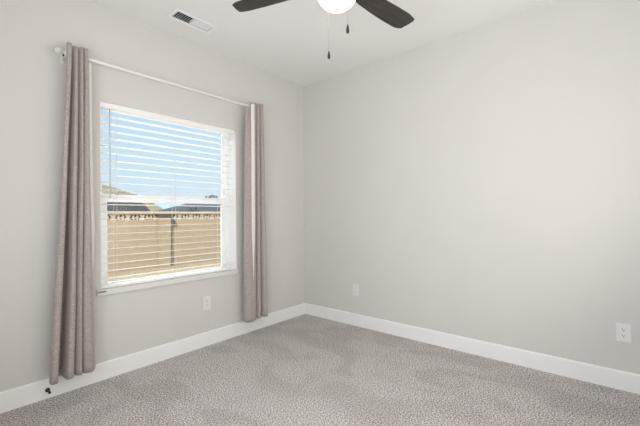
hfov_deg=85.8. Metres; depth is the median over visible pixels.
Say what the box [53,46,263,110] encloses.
curtain rod
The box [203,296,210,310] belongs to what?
electrical outlet
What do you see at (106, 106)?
window blind
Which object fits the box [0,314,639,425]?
floor
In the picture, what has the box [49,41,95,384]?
curtain
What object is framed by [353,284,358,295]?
electrical outlet
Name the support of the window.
in the wall at (32, 76)
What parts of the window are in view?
sash, sash, sill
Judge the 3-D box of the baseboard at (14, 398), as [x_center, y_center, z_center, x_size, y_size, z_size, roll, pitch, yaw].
[-1.348,1.149,2.774,0.014,0.126,3.620,-1,-1,40]
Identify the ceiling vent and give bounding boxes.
[167,8,217,33]
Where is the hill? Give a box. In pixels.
[102,185,162,211]
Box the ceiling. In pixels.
[90,0,554,86]
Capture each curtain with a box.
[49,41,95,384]
[243,102,267,322]
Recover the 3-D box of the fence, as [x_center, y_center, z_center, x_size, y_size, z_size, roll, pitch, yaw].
[-3.668,0.872,12.381,0.550,1.830,20.000,-1,-1,40]
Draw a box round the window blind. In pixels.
[100,102,234,288]
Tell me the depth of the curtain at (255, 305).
3.41 m
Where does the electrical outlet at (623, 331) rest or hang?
attached to the wall at (482, 183)
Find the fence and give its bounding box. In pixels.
[107,212,220,272]
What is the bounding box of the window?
[97,101,237,295]
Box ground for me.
[107,260,220,281]
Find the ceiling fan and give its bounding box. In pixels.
[232,0,413,58]
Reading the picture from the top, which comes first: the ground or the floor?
the ground
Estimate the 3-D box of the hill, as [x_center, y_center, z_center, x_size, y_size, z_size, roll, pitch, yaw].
[-51.962,-2.131,74.520,50.000,10.491,100.543,-1,-1,40]
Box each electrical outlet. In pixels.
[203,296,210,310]
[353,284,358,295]
[616,322,631,342]
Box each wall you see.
[0,0,304,391]
[303,0,639,373]
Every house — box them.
[107,202,150,219]
[155,204,219,211]
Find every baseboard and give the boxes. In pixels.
[0,303,304,413]
[305,303,639,394]
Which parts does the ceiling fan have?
blade, light globe, blade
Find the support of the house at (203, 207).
on the ground
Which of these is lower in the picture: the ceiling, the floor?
the floor
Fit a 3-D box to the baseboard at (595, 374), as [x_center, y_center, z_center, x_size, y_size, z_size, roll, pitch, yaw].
[1.199,1.125,2.972,3.606,0.126,0.014,-1,-1,40]
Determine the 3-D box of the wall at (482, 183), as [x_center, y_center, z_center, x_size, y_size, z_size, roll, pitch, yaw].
[1.318,-0.223,3.003,3.810,3.060,0.190,-1,-1,40]
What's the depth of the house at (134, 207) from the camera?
19.55 m
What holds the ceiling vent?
in the ceiling
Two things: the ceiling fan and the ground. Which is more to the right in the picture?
the ceiling fan

